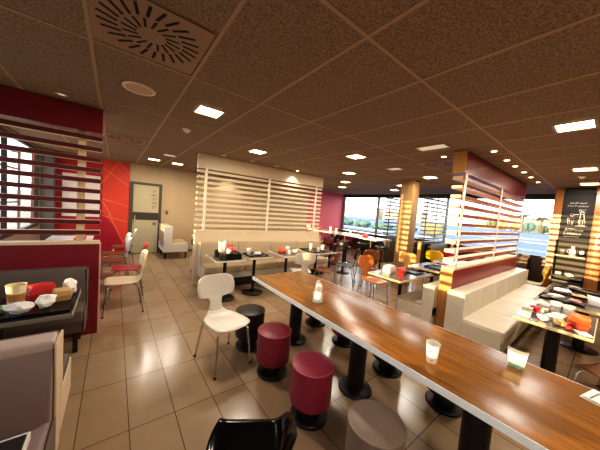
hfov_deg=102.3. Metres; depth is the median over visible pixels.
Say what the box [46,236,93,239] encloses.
pedestal table
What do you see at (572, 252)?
milk jug
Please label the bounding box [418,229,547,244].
kerb
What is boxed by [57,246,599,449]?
floor
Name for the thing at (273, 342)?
stool
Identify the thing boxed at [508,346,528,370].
carton
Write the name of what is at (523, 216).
palm tree
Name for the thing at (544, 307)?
paper cup
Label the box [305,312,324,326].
stool
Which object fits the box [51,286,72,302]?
box
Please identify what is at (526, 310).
paper cup
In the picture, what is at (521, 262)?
bench
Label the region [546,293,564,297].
wrapper
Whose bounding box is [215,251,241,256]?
serving tray
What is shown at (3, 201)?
window
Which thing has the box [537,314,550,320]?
crumpled napkin
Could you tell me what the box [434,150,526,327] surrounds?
divider
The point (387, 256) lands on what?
divider
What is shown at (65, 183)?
poster
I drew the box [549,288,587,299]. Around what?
serving tray
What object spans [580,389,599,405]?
leaflet
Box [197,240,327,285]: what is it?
bench
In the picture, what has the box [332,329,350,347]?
stool
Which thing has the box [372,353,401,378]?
stool
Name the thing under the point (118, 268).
dining chair
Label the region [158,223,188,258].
bench
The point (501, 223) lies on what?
bush
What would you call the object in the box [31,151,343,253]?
wall
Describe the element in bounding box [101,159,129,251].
wall mural
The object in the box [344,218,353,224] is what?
bush
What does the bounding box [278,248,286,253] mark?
box
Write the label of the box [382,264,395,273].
lunch box
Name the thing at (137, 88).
grille
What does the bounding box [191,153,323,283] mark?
divider
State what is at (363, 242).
bar stool
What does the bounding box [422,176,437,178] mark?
recessed light
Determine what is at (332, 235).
bar stool
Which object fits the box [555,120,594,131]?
diffuser
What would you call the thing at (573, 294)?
paper sheet
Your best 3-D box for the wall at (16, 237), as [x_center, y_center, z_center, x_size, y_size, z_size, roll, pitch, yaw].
[-3.001,0.023,1.501,0.120,2.650,11.200,2,4,-38]
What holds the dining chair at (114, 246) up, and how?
on the floor
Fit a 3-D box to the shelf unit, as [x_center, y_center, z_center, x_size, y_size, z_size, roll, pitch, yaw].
[5.824,1.083,5.274,0.316,1.490,0.447,2,4,-38]
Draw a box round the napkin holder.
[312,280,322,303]
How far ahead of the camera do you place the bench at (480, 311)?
3.30 m
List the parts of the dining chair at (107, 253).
seat, backrest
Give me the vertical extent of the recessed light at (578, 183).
0.010 m
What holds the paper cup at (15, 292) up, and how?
on the serving tray at (63, 306)
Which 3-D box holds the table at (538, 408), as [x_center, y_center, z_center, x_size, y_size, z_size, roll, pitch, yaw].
[0.788,1.249,2.037,0.822,0.750,3.732,2,4,-38]
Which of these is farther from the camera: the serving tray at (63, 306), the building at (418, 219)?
the building at (418, 219)
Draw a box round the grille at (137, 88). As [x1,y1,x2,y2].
[125,83,152,94]
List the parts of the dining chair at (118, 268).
leg, seat, leg, backrest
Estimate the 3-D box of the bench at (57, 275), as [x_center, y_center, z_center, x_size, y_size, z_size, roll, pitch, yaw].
[-2.834,0.894,2.337,1.156,0.840,0.418,2,4,-38]
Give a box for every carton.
[398,269,403,275]
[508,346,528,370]
[587,294,599,306]
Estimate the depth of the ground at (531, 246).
37.37 m
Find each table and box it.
[0,289,80,339]
[0,431,30,449]
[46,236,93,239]
[205,254,245,302]
[240,251,272,295]
[252,271,599,449]
[268,250,296,272]
[295,226,391,275]
[296,248,336,275]
[338,229,389,253]
[368,267,432,306]
[408,262,443,282]
[433,259,466,264]
[511,301,597,373]
[533,282,599,355]
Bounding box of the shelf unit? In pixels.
[549,239,587,287]
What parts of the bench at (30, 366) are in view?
seat, backrest, panel, panel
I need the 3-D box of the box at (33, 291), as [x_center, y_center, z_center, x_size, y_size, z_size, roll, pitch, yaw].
[-2.185,0.561,2.041,0.099,0.130,0.168,6,4,24]
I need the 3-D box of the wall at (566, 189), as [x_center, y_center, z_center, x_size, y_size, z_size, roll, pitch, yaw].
[6.939,0.654,4.234,0.150,2.650,3.360,2,4,-38]
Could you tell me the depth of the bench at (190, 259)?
5.35 m
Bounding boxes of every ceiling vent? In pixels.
[87,0,214,73]
[104,132,146,145]
[416,159,453,168]
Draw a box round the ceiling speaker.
[121,81,155,95]
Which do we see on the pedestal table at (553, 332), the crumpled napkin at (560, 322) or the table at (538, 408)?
the crumpled napkin at (560, 322)
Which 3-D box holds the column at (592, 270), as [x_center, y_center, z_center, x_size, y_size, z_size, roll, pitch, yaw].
[6.133,0.541,5.014,0.140,2.650,0.190,2,4,-38]
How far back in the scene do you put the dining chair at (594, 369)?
2.23 m
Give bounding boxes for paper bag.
[219,241,225,252]
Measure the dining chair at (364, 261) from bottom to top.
0.873 m
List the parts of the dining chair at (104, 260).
seat, backrest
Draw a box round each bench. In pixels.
[0,266,88,352]
[0,329,70,433]
[0,332,60,449]
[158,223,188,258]
[189,256,191,268]
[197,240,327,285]
[396,280,439,323]
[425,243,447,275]
[443,268,545,351]
[465,251,529,269]
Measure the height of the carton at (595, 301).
0.130 m
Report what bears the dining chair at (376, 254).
on the floor
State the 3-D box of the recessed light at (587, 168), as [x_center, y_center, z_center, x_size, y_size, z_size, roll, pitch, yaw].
[4.333,-0.843,3.673,0.274,0.010,0.274,2,4,-38]
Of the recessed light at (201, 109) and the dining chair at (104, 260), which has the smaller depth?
the recessed light at (201, 109)
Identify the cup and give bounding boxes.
[5,282,27,304]
[312,291,322,303]
[426,339,440,363]
[521,305,532,316]
[539,303,550,311]
[550,300,562,312]
[559,249,565,254]
[562,304,575,315]
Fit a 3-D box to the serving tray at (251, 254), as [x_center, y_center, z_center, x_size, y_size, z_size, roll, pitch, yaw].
[-0.854,0.568,4.657,0.406,0.020,0.306,2,4,-38]
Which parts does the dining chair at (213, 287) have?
leg, backrest, leg, seat, leg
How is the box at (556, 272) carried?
on the shelf unit
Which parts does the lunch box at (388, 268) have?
box lid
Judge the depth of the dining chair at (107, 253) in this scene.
5.20 m
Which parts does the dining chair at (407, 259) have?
backrest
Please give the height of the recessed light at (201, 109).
0.010 m
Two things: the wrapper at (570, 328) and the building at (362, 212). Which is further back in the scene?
the building at (362, 212)
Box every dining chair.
[100,232,131,276]
[100,237,131,275]
[101,249,147,318]
[107,242,147,298]
[109,229,137,266]
[194,273,250,379]
[289,253,315,273]
[313,252,340,284]
[332,248,359,286]
[353,249,381,285]
[356,255,387,305]
[360,250,387,292]
[396,252,422,292]
[423,250,442,282]
[437,249,455,278]
[527,266,550,285]
[572,363,599,391]
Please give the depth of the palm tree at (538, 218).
101.12 m
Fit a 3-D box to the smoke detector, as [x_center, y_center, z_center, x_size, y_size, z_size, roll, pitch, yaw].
[-1.534,-1.274,3.275,0.104,0.045,0.104,2,4,-38]
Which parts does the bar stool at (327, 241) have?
backrest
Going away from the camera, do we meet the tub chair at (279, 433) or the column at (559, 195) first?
the tub chair at (279, 433)
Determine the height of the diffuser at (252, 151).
0.005 m
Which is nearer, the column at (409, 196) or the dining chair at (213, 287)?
the dining chair at (213, 287)
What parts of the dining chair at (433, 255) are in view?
backrest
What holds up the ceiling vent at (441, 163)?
in the ceiling
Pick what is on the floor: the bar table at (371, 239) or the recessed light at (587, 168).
the bar table at (371, 239)
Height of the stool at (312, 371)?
0.451 m
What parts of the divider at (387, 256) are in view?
panel, post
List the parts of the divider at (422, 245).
post, panel, post, post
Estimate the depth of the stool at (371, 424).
1.42 m
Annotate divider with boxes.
[0,85,104,338]
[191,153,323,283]
[381,197,399,262]
[415,196,448,271]
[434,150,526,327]
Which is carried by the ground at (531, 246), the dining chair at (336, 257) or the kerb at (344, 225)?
the kerb at (344, 225)
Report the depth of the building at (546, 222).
126.61 m
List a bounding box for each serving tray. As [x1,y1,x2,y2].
[0,289,77,320]
[214,252,241,257]
[214,253,241,258]
[214,254,241,260]
[215,249,241,255]
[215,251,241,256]
[243,252,267,256]
[299,248,325,252]
[407,268,423,274]
[424,264,440,269]
[538,292,586,306]
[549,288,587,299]
[559,284,599,295]
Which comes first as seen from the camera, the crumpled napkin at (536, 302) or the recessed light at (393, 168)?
the crumpled napkin at (536, 302)
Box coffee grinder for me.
[578,249,585,256]
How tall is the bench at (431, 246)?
0.950 m
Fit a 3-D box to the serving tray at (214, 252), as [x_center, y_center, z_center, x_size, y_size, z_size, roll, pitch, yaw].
[-1.261,0.518,4.237,0.340,0.022,0.446,2,4,-38]
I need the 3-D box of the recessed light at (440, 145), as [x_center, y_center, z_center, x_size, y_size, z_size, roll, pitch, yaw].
[1.746,-1.022,3.187,0.224,0.010,0.384,2,4,-38]
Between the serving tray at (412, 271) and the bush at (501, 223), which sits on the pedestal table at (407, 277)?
the serving tray at (412, 271)
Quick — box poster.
[62,172,100,216]
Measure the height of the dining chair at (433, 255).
0.873 m
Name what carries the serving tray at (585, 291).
on the pedestal table at (577, 345)
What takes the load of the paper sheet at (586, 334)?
on the pedestal table at (553, 332)
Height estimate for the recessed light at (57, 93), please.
0.006 m
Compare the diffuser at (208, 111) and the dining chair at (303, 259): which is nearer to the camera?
the diffuser at (208, 111)
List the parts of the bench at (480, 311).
panel, panel, backrest, seat, seat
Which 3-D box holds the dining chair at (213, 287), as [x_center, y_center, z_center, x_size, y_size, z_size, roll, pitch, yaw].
[-0.825,1.023,2.609,0.537,0.873,0.441,8,5,44]
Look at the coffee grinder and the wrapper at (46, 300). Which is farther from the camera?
the coffee grinder
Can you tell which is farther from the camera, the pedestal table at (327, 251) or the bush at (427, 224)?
the bush at (427, 224)
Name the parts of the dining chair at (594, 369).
leg, seat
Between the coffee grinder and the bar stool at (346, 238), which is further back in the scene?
the bar stool at (346, 238)
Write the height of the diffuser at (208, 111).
0.005 m
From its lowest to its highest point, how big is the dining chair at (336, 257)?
0.873 m
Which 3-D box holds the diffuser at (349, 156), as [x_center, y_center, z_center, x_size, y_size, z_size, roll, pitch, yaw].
[0.934,-1.141,4.032,0.230,0.005,0.230,2,4,-38]
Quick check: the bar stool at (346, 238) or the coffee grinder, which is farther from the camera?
the bar stool at (346, 238)
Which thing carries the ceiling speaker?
attached to the ceiling
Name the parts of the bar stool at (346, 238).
backrest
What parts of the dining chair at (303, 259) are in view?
seat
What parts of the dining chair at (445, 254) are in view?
backrest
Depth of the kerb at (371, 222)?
43.25 m
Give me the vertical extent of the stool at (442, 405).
0.451 m
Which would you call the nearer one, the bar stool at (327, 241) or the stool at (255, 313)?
the stool at (255, 313)
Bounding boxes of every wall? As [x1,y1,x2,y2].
[0,125,40,240]
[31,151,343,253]
[339,228,545,286]
[554,188,599,291]
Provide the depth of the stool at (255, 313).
2.80 m
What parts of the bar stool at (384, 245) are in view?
seat, backrest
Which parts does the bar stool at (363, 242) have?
seat, backrest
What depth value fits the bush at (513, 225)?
111.70 m
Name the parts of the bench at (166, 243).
backrest, panel, panel, seat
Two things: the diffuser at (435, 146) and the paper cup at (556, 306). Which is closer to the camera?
the paper cup at (556, 306)
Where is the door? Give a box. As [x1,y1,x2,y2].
[128,181,161,253]
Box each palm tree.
[516,214,531,231]
[531,217,551,233]
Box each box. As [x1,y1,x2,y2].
[26,281,56,301]
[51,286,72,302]
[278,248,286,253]
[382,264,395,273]
[398,267,406,273]
[554,269,562,275]
[566,312,590,331]
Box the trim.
[0,0,599,194]
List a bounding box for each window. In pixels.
[0,126,38,239]
[341,194,554,258]
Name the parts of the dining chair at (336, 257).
seat, backrest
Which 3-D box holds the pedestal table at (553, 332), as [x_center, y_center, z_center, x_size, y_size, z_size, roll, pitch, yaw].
[2.734,1.369,2.638,0.894,0.750,0.564,2,4,-38]
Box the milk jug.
[566,246,575,255]
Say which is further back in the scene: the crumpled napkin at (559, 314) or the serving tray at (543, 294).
the serving tray at (543, 294)
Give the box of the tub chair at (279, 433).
[206,411,296,449]
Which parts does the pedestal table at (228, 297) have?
plate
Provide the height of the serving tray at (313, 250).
0.022 m
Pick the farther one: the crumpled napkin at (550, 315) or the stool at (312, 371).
the crumpled napkin at (550, 315)
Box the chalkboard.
[559,192,595,241]
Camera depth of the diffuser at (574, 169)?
3.67 m
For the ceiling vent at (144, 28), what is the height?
0.008 m
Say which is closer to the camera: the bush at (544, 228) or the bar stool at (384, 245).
the bar stool at (384, 245)
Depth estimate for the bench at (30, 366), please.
1.28 m
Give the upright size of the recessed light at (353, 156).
0.010 m
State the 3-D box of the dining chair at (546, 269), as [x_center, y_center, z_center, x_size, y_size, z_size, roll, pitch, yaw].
[5.319,1.335,5.558,0.537,0.873,0.441,7,4,38]
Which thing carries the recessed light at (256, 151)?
in the ceiling
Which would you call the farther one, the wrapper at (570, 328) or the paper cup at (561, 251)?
the paper cup at (561, 251)
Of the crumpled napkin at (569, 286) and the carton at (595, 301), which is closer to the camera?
the carton at (595, 301)
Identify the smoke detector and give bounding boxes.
[183,128,190,132]
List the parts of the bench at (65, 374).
backrest, panel, seat, panel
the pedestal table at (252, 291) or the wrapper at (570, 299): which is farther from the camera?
the pedestal table at (252, 291)
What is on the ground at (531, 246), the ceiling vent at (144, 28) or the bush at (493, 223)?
the bush at (493, 223)
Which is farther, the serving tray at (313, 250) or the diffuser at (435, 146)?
the serving tray at (313, 250)
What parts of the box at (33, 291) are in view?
box lid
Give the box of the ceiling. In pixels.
[0,0,599,194]
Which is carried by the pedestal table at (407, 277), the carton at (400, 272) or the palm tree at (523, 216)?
the carton at (400, 272)
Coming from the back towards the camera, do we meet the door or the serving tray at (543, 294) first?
the door
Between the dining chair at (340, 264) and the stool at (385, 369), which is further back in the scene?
the dining chair at (340, 264)
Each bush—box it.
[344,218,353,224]
[353,220,370,227]
[371,222,392,229]
[422,221,443,236]
[486,221,496,228]
[498,222,507,229]
[511,224,518,230]
[523,222,535,231]
[537,225,548,233]
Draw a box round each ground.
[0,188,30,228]
[344,216,549,256]
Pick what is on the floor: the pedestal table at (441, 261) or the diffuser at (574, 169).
the pedestal table at (441, 261)
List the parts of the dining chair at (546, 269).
seat, backrest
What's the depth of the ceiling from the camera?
1.86 m
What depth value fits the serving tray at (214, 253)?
4.11 m
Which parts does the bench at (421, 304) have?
panel, seat, panel, backrest, seat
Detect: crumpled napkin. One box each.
[63,278,76,292]
[534,300,549,305]
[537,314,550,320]
[545,313,562,319]
[552,312,566,317]
[553,287,571,293]
[553,318,566,326]
[568,285,580,289]
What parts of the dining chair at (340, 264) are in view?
seat, backrest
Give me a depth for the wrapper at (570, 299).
3.14 m
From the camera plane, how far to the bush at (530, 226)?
109.99 m
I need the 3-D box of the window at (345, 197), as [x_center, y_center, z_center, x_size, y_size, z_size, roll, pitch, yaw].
[4.555,-0.313,9.466,0.150,1.750,7.700,2,4,-38]
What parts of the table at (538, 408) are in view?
pedestal leg, pedestal leg, pedestal leg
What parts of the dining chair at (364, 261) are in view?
backrest, seat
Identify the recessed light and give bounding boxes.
[54,92,68,96]
[192,103,225,118]
[247,149,267,154]
[344,154,367,158]
[385,167,404,170]
[414,143,451,151]
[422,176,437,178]
[551,117,598,133]
[571,167,599,171]
[578,183,599,184]
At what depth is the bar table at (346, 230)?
10.77 m
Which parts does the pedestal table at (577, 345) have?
plate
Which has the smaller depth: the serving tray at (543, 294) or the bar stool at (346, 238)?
the serving tray at (543, 294)
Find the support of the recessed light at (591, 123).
in the ceiling
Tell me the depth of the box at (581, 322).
2.32 m
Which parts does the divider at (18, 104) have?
panel, header panel, post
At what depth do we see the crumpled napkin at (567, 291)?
3.60 m
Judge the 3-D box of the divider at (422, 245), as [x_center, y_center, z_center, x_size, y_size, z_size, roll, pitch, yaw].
[4.403,0.333,7.998,1.674,2.420,0.122,2,4,-38]
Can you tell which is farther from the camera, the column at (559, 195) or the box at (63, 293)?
the column at (559, 195)
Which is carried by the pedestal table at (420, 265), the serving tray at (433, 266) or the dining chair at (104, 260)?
the serving tray at (433, 266)
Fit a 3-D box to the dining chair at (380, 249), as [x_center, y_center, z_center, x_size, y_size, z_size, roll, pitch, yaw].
[1.725,1.011,6.118,0.537,0.873,0.441,8,5,42]
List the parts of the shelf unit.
panel, shelf, shelf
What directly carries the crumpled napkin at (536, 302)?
on the pedestal table at (553, 332)
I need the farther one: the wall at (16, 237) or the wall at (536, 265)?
the wall at (536, 265)
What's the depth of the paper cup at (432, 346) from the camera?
1.57 m
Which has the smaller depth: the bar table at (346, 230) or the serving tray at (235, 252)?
the serving tray at (235, 252)
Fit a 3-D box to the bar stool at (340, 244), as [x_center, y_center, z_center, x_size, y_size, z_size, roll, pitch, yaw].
[1.224,0.891,6.872,0.429,0.940,0.426,2,4,-38]
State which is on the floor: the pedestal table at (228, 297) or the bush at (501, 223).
the pedestal table at (228, 297)
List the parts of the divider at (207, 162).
post, panel, header panel, post, post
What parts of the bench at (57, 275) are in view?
backrest, seat, seat, leg, panel, panel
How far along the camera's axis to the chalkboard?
5.27 m
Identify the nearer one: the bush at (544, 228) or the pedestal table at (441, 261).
the pedestal table at (441, 261)
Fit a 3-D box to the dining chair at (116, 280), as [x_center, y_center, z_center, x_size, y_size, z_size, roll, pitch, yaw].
[-2.576,0.822,3.572,0.537,0.873,0.441,2,5,-39]
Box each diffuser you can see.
[195,106,221,117]
[249,150,265,153]
[347,155,364,158]
[417,144,446,150]
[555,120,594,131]
[573,168,596,170]
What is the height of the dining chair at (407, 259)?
0.873 m
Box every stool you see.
[235,304,264,352]
[256,322,291,381]
[290,351,333,430]
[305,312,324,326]
[323,236,335,268]
[326,233,338,257]
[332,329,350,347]
[336,239,350,273]
[339,236,353,261]
[345,399,406,449]
[355,239,369,266]
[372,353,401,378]
[375,241,389,268]
[425,387,462,417]
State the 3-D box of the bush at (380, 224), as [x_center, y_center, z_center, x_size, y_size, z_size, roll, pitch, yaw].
[11.124,0.118,32.943,2.326,1.162,2.698,2,4,-38]
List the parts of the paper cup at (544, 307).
lid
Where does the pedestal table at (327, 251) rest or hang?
on the floor
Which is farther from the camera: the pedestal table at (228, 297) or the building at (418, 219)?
the building at (418, 219)
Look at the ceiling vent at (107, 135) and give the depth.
4.09 m
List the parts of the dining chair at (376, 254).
backrest, seat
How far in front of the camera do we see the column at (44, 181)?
5.83 m
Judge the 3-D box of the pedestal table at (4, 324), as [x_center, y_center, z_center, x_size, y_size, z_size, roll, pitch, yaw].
[-2.309,1.011,1.855,0.874,0.750,0.624,2,4,-38]
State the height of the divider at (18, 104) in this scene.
2.644 m
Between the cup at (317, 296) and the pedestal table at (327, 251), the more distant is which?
the pedestal table at (327, 251)
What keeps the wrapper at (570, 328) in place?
on the pedestal table at (553, 332)
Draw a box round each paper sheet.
[570,293,586,297]
[574,329,593,337]
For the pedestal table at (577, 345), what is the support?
on the floor
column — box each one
[40,148,55,239]
[391,179,420,285]
[542,188,564,287]
[582,187,599,314]
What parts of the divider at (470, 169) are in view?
post, panel, header panel, post, post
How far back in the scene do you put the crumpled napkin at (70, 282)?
2.15 m
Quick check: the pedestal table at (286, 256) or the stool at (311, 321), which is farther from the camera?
the pedestal table at (286, 256)
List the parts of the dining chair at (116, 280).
leg, leg, seat, leg, backrest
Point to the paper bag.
(222, 245)
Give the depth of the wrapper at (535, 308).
2.69 m
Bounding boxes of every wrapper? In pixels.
[2,301,34,313]
[34,294,56,308]
[529,305,540,311]
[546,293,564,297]
[564,326,573,330]
[568,298,581,303]
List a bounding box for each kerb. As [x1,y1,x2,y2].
[344,225,546,253]
[371,222,547,240]
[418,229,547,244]
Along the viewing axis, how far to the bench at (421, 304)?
3.53 m
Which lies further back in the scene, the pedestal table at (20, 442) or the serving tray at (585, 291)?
the serving tray at (585, 291)
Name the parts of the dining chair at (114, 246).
seat, backrest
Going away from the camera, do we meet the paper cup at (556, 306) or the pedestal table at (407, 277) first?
the paper cup at (556, 306)
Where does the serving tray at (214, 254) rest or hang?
on the pedestal table at (228, 297)
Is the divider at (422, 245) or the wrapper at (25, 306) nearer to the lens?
the wrapper at (25, 306)
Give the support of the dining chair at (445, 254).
on the floor
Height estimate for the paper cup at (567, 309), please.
0.110 m
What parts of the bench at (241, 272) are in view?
panel, panel, backrest, seat, seat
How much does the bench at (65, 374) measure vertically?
0.830 m
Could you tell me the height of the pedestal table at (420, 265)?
0.750 m
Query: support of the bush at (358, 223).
on the ground at (531, 246)
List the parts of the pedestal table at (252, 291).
plate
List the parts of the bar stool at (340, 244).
backrest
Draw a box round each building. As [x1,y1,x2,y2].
[345,207,383,218]
[383,210,427,222]
[475,215,551,233]
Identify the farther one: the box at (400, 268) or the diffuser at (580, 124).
the box at (400, 268)

